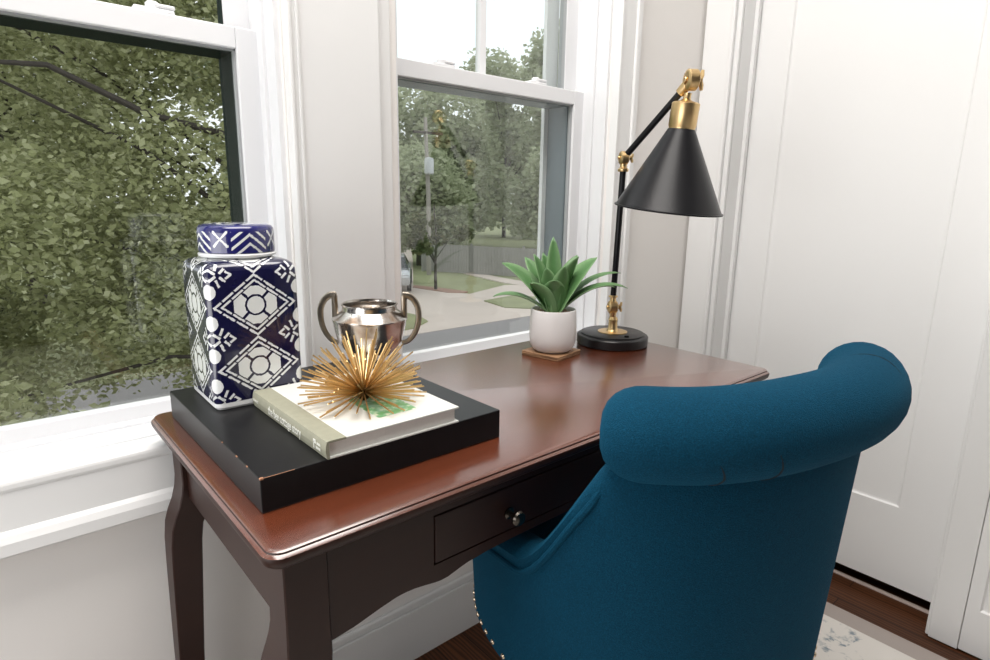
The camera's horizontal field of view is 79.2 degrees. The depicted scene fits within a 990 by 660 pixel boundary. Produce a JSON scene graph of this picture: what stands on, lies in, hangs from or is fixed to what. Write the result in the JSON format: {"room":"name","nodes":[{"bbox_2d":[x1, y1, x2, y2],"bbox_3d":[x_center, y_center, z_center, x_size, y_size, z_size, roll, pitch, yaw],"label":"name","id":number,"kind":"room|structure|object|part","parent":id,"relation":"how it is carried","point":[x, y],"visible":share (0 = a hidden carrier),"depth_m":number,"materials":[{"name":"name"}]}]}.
{"room":"office","nodes":[
{"label":"office","id":0,"kind":"room"},
{"bbox_2d":[0,0,707,659],"bbox_3d":[-0.163,-0.513,1.333,3.600,2.870,0.200,-10,16,-40],"label":"wall","id":1,"kind":"structure","parent":0,"point":[103,594],"depth_m":1.11,"materials":[{"name":"white paint"}]},
{"bbox_2d":[0,435,171,493],"bbox_3d":[-0.412,0.156,1.171,2.040,0.022,0.132,-10,16,-40],"label":"trim","id":2,"kind":"structure","parent":1,"relation":"attached to","point":[24,476],"depth_m":0.91,"materials":[{"name":"white paint"}]},
{"bbox_2d":[0,454,174,559],"bbox_3d":[-0.380,0.217,1.145,2.040,0.102,0.047,-10,16,-40],"label":"trim","id":3,"kind":"structure","parent":1,"relation":"attached to","point":[44,515],"depth_m":0.91,"materials":[{"name":"white paint"}]},
{"bbox_2d":[0,0,291,469],"bbox_3d":[-0.680,-0.575,0.854,0.670,1.560,0.177,-10,16,-40],"label":"window","id":4,"kind":"structure","parent":1,"relation":"in","point":[244,39],"depth_m":1.04,"materials":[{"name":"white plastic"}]},
{"bbox_3d":[-0.721,-0.152,0.988,0.638,0.656,0.074,-10,16,-40],"label":"frame","id":5,"kind":"part","parent":4,"relation":"part of","materials":[{"name":"white"}]},
{"bbox_3d":[-0.698,-0.900,0.809,0.658,0.882,0.023,-10,16,-40],"label":"sash","id":6,"kind":"part","parent":4,"relation":"part of","materials":[{"name":"white plastic"}]},
{"bbox_2d":[281,0,396,367],"bbox_3d":[-0.275,-0.618,1.056,0.208,1.550,0.025,-10,16,-40],"label":"trim","id":7,"kind":"structure","parent":1,"relation":"attached to","point":[337,52],"depth_m":1.11,"materials":[{"name":"white paint"}]},
{"bbox_2d":[332,570,478,659],"bbox_3d":[-0.349,0.753,1.321,2.573,0.157,0.015,-10,16,-40],"label":"baseboard","id":8,"kind":"structure","parent":1,"relation":"attached to","point":[409,631],"depth_m":1.45,"materials":[{"name":"white paint"}]},
{"bbox_2d":[395,0,613,364],"bbox_3d":[-0.008,-0.692,1.434,0.666,1.560,0.190,-10,16,-40],"label":"window","id":9,"kind":"structure","parent":1,"relation":"in","point":[574,111],"depth_m":1.64,"materials":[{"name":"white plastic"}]},
{"bbox_3d":[-0.045,-0.269,1.563,0.634,0.656,0.074,-10,16,-40],"label":"frame","id":10,"kind":"part","parent":9,"relation":"part of","materials":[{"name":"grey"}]},
{"bbox_3d":[-0.022,-1.016,1.384,0.654,0.882,0.023,-10,16,-40],"label":"sash","id":11,"kind":"part","parent":9,"relation":"part of","materials":[{"name":"white plastic"}]},
{"bbox_3d":[-0.066,-0.713,1.498,0.634,1.550,0.012,-10,16,-40],"label":"trim","id":12,"kind":"part","parent":9,"relation":"part of","materials":[{"name":"white plastic"}]},
{"bbox_2d":[599,0,643,325],"bbox_3d":[0.351,-0.745,1.583,0.082,1.690,0.028,-10,16,-40],"label":"trim","id":13,"kind":"structure","parent":1,"relation":"attached to","point":[629,13],"depth_m":1.61,"materials":[{"name":"white paint"}]},
{"bbox_2d":[415,562,981,659],"bbox_3d":[1.337,1.232,-0.077,3.600,0.120,4.506,-10,16,-40],"label":"floor","id":14,"kind":"structure","parent":0,"point":[898,618],"depth_m":1.63,"materials":[{"name":"brown wood"}]},
{"bbox_2d":[813,602,947,659],"bbox_3d":[1.091,1.212,-0.305,2.440,0.009,3.700,-10,16,-40],"label":"area rug","id":15,"kind":"object","parent":14,"relation":"on","point":[843,635],"visible":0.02,"depth_m":1.53,"materials":[{"name":"beige fabric"}]},
{"bbox_2d":[151,331,768,659],"bbox_3d":[0.014,0.479,1.203,1.099,0.755,0.519,-10,16,-40],"label":"writing desk","id":16,"kind":"object","parent":15,"relation":"on","point":[323,564],"visible":0.49,"depth_m":0.81,"materials":[{"name":"brown wood"}]},
{"bbox_3d":[-0.505,0.520,1.027,0.077,0.734,0.066,-10,16,-40],"label":"leg","id":17,"kind":"part","parent":16,"relation":"part of","materials":[{"name":"brown wood"}]},
{"bbox_3d":[-0.243,0.585,0.732,0.078,0.724,0.084,-10,16,-40],"label":"leg","id":18,"kind":"part","parent":16,"relation":"part of","materials":[{"name":"brown wood"}]},
{"bbox_2d":[170,359,499,513],"bbox_3d":[-0.254,0.128,0.920,0.353,0.043,0.391,-10,16,-40],"label":"display box","id":19,"kind":"object","parent":16,"relation":"on","point":[275,469],"visible":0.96,"depth_m":0.77,"materials":[{"name":"black paint"}]},
{"bbox_2d":[182,222,301,409],"bbox_3d":[-0.388,-0.031,0.917,0.132,0.264,0.132,-9,16,-39],"label":"ginger jar","id":20,"kind":"object","parent":19,"relation":"on","point":[241,298],"visible":0.98,"depth_m":0.86,"materials":[{"name":"blue ceramic"}]},
{"bbox_3d":[-0.386,-0.139,0.893,0.107,0.042,0.107,-9,16,-39],"label":"lid","id":21,"kind":"part","parent":20,"relation":"part of","materials":[{"name":"blue ceramic"}]},
{"bbox_2d":[252,369,458,459],"bbox_3d":[-0.204,0.109,0.856,0.199,0.023,0.241,-10,16,-40],"label":"book","id":22,"kind":"object","parent":19,"relation":"on","point":[348,432],"visible":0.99,"depth_m":0.79,"materials":[{"name":"paper"}]},
{"bbox_2d":[297,328,426,418],"bbox_3d":[-0.186,0.050,0.839,0.175,0.101,0.177,-10,16,-40],"label":"ornament","id":23,"kind":"object","parent":22,"relation":"on","point":[360,385],"visible":1,"depth_m":0.83,"materials":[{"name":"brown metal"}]},
{"bbox_2d":[349,395,415,417],"bbox_3d":[-0.158,0.103,0.833,0.060,0.001,0.088,-10,16,-40],"label":"picture","id":24,"kind":"object","parent":22,"relation":"on","point":[376,410],"depth_m":0.82},
{"bbox_2d":[317,291,421,374],"bbox_3d":[-0.216,0.006,1.038,0.129,0.146,0.128,12,16,40],"label":"trophy cup","id":25,"kind":"object","parent":19,"relation":"on","point":[356,315],"visible":0.79,"depth_m":1.00,"materials":[{"name":"silver metal"}]},
{"bbox_3d":[-0.287,-0.020,1.029,0.036,0.094,0.008,0,13,-3],"label":"handle","id":26,"kind":"part","parent":25,"relation":"part of","materials":[{"name":"silver metal"}]},
{"bbox_3d":[-0.145,-0.019,1.036,0.036,0.094,0.008,0,13,-3],"label":"handle","id":27,"kind":"part","parent":25,"relation":"part of","materials":[{"name":"silver metal"}]},
{"bbox_3d":[0.028,0.258,0.828,0.022,0.022,0.026,-10,16,-40],"label":"knob","id":28,"kind":"part","parent":16,"relation":"part of","materials":[{"name":"grey metal"}]},
{"bbox_3d":[0.168,0.222,0.972,0.658,0.066,0.016,-10,16,-40],"label":"drawer","id":29,"kind":"part","parent":16,"relation":"part of","materials":[{"name":"brown wood"}]},
{"bbox_2d":[522,352,579,361],"bbox_3d":[0.130,0.053,1.378,0.101,0.003,0.101,10,16,37],"label":"coaster","id":30,"kind":"object","parent":16,"relation":"on","point":[579,352],"visible":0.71,"depth_m":1.34,"materials":[{"name":"brown wood"}]},
{"bbox_2d":[522,351,579,359],"bbox_3d":[0.130,0.050,1.377,0.101,0.003,0.101,10,15,36],"label":"coaster","id":31,"kind":"object","parent":30,"relation":"on","point":[522,351],"visible":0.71,"depth_m":1.34,"materials":[{"name":"brown wood"}]},
{"bbox_2d":[522,347,580,358],"bbox_3d":[0.130,0.047,1.377,0.101,0.003,0.101,11,16,38],"label":"coaster","id":32,"kind":"object","parent":31,"relation":"on","point":[532,350],"visible":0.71,"depth_m":1.35,"materials":[{"name":"brown wood"}]},
{"bbox_2d":[493,237,627,353],"bbox_3d":[0.137,-0.083,1.366,0.299,0.256,0.143,-2,13,-14],"label":"potted plant","id":33,"kind":"object","parent":32,"relation":"on","point":[552,328],"visible":1,"depth_m":1.33,"materials":[{"name":"green plant"}]},
{"bbox_3d":[0.132,-0.001,1.364,0.107,0.096,0.107,-10,16,-40],"label":"pot","id":34,"kind":"part","parent":33,"relation":"part of","materials":[{"name":"white ceramic"}]},
{"bbox_2d":[577,68,722,350],"bbox_3d":[0.348,-0.254,1.364,0.235,0.615,0.334,-10,16,-40],"label":"desk lamp","id":35,"kind":"object","parent":16,"relation":"on","point":[674,179],"visible":1,"depth_m":1.25,"materials":[{"name":"black metal"}]},
{"bbox_3d":[0.292,-0.014,1.479,0.072,0.038,0.072,-10,16,-40],"label":"plate","id":36,"kind":"part","parent":35,"relation":"part of","materials":[{"name":"gold metal"}]},
{"bbox_3d":[0.351,-0.456,1.320,0.014,0.133,0.141,-10,16,-40],"label":"arm","id":37,"kind":"part","parent":35,"relation":"part of","materials":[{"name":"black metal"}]},
{"bbox_3d":[0.383,-0.344,1.305,0.235,0.186,0.233,-10,16,-40],"label":"lamp shade","id":38,"kind":"part","parent":35,"relation":"part of","materials":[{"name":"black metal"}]},
{"bbox_2d":[473,342,911,659],"bbox_3d":[0.278,0.435,1.062,0.606,0.888,0.619,-6,14,-27],"label":"upholstered chair","id":39,"kind":"object","parent":15,"relation":"on","point":[711,525],"visible":0.95,"depth_m":0.76,"materials":[{"name":"teal fabric"}]},
{"bbox_2d":[711,10,744,351],"bbox_3d":[2.084,-0.259,0.351,0.120,2.870,4.276,-10,16,-40],"label":"wall","id":40,"kind":"structure","parent":0,"point":[744,10],"depth_m":1.83,"materials":[{"name":"white paint"}]},
{"bbox_2d":[678,0,744,355],"bbox_3d":[0.666,-0.381,1.881,0.025,2.160,0.112,-10,16,-40],"label":"trim","id":41,"kind":"structure","parent":40,"relation":"attached to","point":[724,18],"depth_m":1.84,"materials":[{"name":"white paint"}]},
{"bbox_2d":[711,0,762,358],"bbox_3d":[0.994,-0.290,1.657,0.160,2.090,0.719,-10,16,-40],"label":"trim","id":42,"kind":"structure","parent":40,"relation":"attached to","point":[753,8],"depth_m":1.85,"materials":[{"name":"white paint"}]},
{"bbox_2d":[726,0,989,601],"bbox_3d":[1.011,-0.302,1.670,0.035,2.028,0.673,-10,16,-40],"label":"door","id":43,"kind":"structure","parent":40,"relation":"in","point":[865,217],"depth_m":1.63,"materials":[{"name":"white paint"}]},
{"bbox_2d":[833,569,928,613],"bbox_3d":[0.990,0.730,1.894,0.014,0.015,0.679,-10,16,-40],"label":"trim","id":44,"kind":"structure","parent":40,"relation":"attached to","point":[883,592],"depth_m":1.74,"materials":[{"name":"beige"}]},
{"bbox_2d":[925,305,989,648],"bbox_3d":[1.172,-0.215,1.324,0.021,2.086,0.070,-10,16,-40],"label":"trim","id":45,"kind":"structure","parent":40,"relation":"attached to","point":[971,489],"depth_m":1.47,"materials":[{"name":"white paint"}]},
{"bbox_2d":[958,498,989,659],"bbox_3d":[1.452,-0.138,1.024,0.030,2.069,0.762,-10,16,-40],"label":"door","id":46,"kind":"structure","parent":40,"relation":"in","point":[974,639],"depth_m":1.47,"materials":[{"name":"white paint"}]},
{"label":"outside","id":47,"kind":"structure","parent":0,"visible":0},
{"bbox_2d":[402,285,533,335],"bbox_3d":[-0.163,-1.492,25.581,15.000,0.035,8.650,-10,16,-40],"label":"driveway","id":48,"kind":"structure","parent":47,"point":[442,310],"depth_m":22.24,"materials":[{"name":"concrete"}]},
{"bbox_2d":[401,253,411,290],"bbox_3d":[-4.712,-2.712,27.256,1.800,1.480,4.284,-1,13,-7],"label":"car","id":49,"kind":"object","parent":48,"relation":"on","point":[406,271],"visible":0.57,"depth_m":25.88,"materials":[{"name":"silver metal"}]},
{"bbox_3d":[-4.679,-3.147,26.956,1.531,0.460,2.537,-1,13,-7],"label":"cabin glass","id":50,"kind":"part","parent":49,"relation":"part of","materials":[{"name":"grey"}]},
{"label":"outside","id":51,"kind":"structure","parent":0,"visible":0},
{"bbox_2d":[0,213,536,393],"bbox_3d":[-41.170,-13.358,76.853,200.000,0.300,168.400,-10,16,-40],"label":"ground","id":52,"kind":"structure","parent":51,"point":[449,280],"depth_m":29.45,"materials":[{"name":"green plant"}]},
{"bbox_2d":[0,284,36,334],"bbox_3d":[-11.477,-0.106,13.133,2.681,2.371,1.918,-7,15,-30],"label":"shrub","id":53,"kind":"object","parent":52,"relation":"on","point":[5,287],"visible":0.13,"depth_m":13.32,"materials":[{"name":"green plant"}]},
{"bbox_2d":[0,376,110,425],"bbox_3d":[-3.572,1.706,4.396,2.080,2.864,1.992,-10,16,-40],"label":"shrub","id":54,"kind":"object","parent":52,"relation":"on","point":[6,407],"visible":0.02,"depth_m":4.54,"materials":[{"name":"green plant"}]},
{"bbox_2d":[0,0,209,303],"bbox_3d":[-16.736,-8.991,20.409,13.784,16.406,8.478,-10,16,-40],"label":"tree","id":55,"kind":"object","parent":52,"relation":"on","point":[5,109],"visible":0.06,"depth_m":20.12,"materials":[{"name":"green plant"}]},
{"bbox_2d":[69,260,148,354],"bbox_3d":[-9.548,-0.667,15.036,2.311,2.702,2.086,-10,16,-40],"label":"shrub","id":56,"kind":"object","parent":52,"relation":"on","point":[113,260],"visible":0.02,"depth_m":14.62,"materials":[{"name":"green plant"}]},
{"bbox_2d":[0,0,230,418],"bbox_3d":[-4.415,-2.571,7.252,8.054,9.952,4.868,-10,16,-40],"label":"tree","id":57,"kind":"object","parent":52,"relation":"on","point":[50,200],"visible":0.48,"depth_m":6.79,"materials":[{"name":"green plant"}]},
{"bbox_2d":[169,4,229,226],"bbox_3d":[-7.486,-5.593,19.100,5.781,10.627,5.107,-10,16,-40],"label":"tree","id":58,"kind":"object","parent":52,"relation":"on","point":[205,64],"visible":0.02,"depth_m":18.70,"materials":[{"name":"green plant"}]},
{"bbox_2d":[412,117,442,274],"bbox_3d":[-3.337,-6.834,31.032,1.800,8.003,0.700,-10,16,-40],"label":"utility pole","id":59,"kind":"object","parent":52,"relation":"on","point":[428,161],"visible":0.98,"depth_m":30.72,"materials":[{"name":"grey wood"}]},
{"bbox_2d":[399,140,478,265],"bbox_3d":[-4.469,-7.485,35.458,7.238,7.329,6.516,-10,16,-40],"label":"tree","id":60,"kind":"object","parent":52,"relation":"on","point":[448,197],"visible":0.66,"depth_m":33.97,"materials":[{"name":"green plant"}]},
{"bbox_2d":[404,204,474,288],"bbox_3d":[-2.453,-3.633,26.373,3.069,3.802,1.790,-4,13,-22],"label":"street tree","id":61,"kind":"object","parent":52,"relation":"on","point":[418,239],"visible":1,"depth_m":26.01,"materials":[{"name":"green plant"}]},
{"bbox_3d":[-2.386,-4.169,26.015,3.123,1.920,1.723,0,13,-6],"label":"crown","id":62,"kind":"part","parent":61,"relation":"part of","materials":[{"name":"green plant"}]},
{"bbox_2d":[398,87,499,235],"bbox_3d":[-4.300,-13.335,48.036,10.444,13.306,9.800,-6,14,-28],"label":"tree","id":63,"kind":"object","parent":52,"relation":"on","point":[460,135],"visible":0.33,"depth_m":46.00,"materials":[{"name":"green plant"}]},
{"bbox_2d":[421,244,536,276],"bbox_3d":[4.242,-3.283,30.248,17.845,1.650,0.134,6,13,20],"label":"fence","id":64,"kind":"object","parent":52,"relation":"on","point":[453,258],"visible":0.29,"depth_m":32.07,"materials":[{"name":"grey wood"}]},
{"bbox_2d":[450,47,535,239],"bbox_3d":[0.730,-18.291,61.396,12.067,17.972,13.210,-5,14,-26],"label":"tree","id":65,"kind":"object","parent":52,"relation":"on","point":[503,122],"visible":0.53,"depth_m":58.90,"materials":[{"name":"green plant"}]},
{"bbox_2d":[521,142,539,190],"bbox_3d":[5.419,-7.662,35.296,7.636,8.057,6.058,-10,16,-40],"label":"tree","id":66,"kind":"object","parent":52,"relation":"on","point":[534,161],"visible":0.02,"depth_m":34.13,"materials":[{"name":"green plant"}]},
{"bbox_2d":[503,18,559,245],"bbox_3d":[5.787,-14.882,47.256,9.390,16.978,10.450,11,16,39],"label":"tree","id":67,"kind":"object","parent":52,"relation":"on","point":[526,196],"visible":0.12,"depth_m":46.63,"materials":[{"name":"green plant"}]},
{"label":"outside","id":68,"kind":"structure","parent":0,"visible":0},
{"bbox_2d":[405,313,427,329],"bbox_3d":[-3.733,-0.240,19.602,3.200,0.070,3.400,-10,16,-40],"label":"lawn corner","id":69,"kind":"structure","parent":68,"point":[410,323],"depth_m":19.70,"materials":[{"name":"green plant"}]},
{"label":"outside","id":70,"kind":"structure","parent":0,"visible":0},
{"bbox_2d":[484,295,535,308],"bbox_3d":[1.040,-1.107,23.854,2.700,0.070,2.700,-10,16,-40],"label":"lawn","id":71,"kind":"structure","parent":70,"point":[511,301],"depth_m":23.59,"materials":[{"name":"green plant"}]},
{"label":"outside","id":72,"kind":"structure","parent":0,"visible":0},
{"bbox_2d":[413,285,467,292],"bbox_3d":[-2.623,-1.811,26.784,3.129,0.060,0.800,9,15,34],"label":"mulch bed","id":73,"kind":"object","parent":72,"point":[446,290],"visible":0.95,"depth_m":26.61,"materials":[{"name":"brown soil"}]},
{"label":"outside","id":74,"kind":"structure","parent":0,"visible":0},
{"bbox_2d":[15,316,529,417],"bbox_3d":[8.033,-0.468,21.599,200.000,0.020,8.400,-10,16,-40],"label":"road","id":75,"kind":"structure","parent":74,"point":[427,340],"depth_m":13.64,"materials":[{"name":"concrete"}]},
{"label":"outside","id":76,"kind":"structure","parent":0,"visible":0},
{"bbox_2d":[402,248,412,286],"bbox_3d":[-9.389,-7.105,50.220,5.103,0.030,58.207,-1,13,-8],"label":"street","id":77,"kind":"structure","parent":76,"point":[408,253],"depth_m":39.88,"materials":[{"name":"concrete"}]},
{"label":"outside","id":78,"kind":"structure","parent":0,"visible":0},
{"bbox_2d":[462,273,525,285],"bbox_3d":[-0.455,-2.814,31.484,1.268,0.050,9.353,-8,15,-35],"label":"sidewalk","id":79,"kind":"structure","parent":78,"point":[488,277],"depth_m":30.25,"materials":[{"name":"concrete"}]}
]}

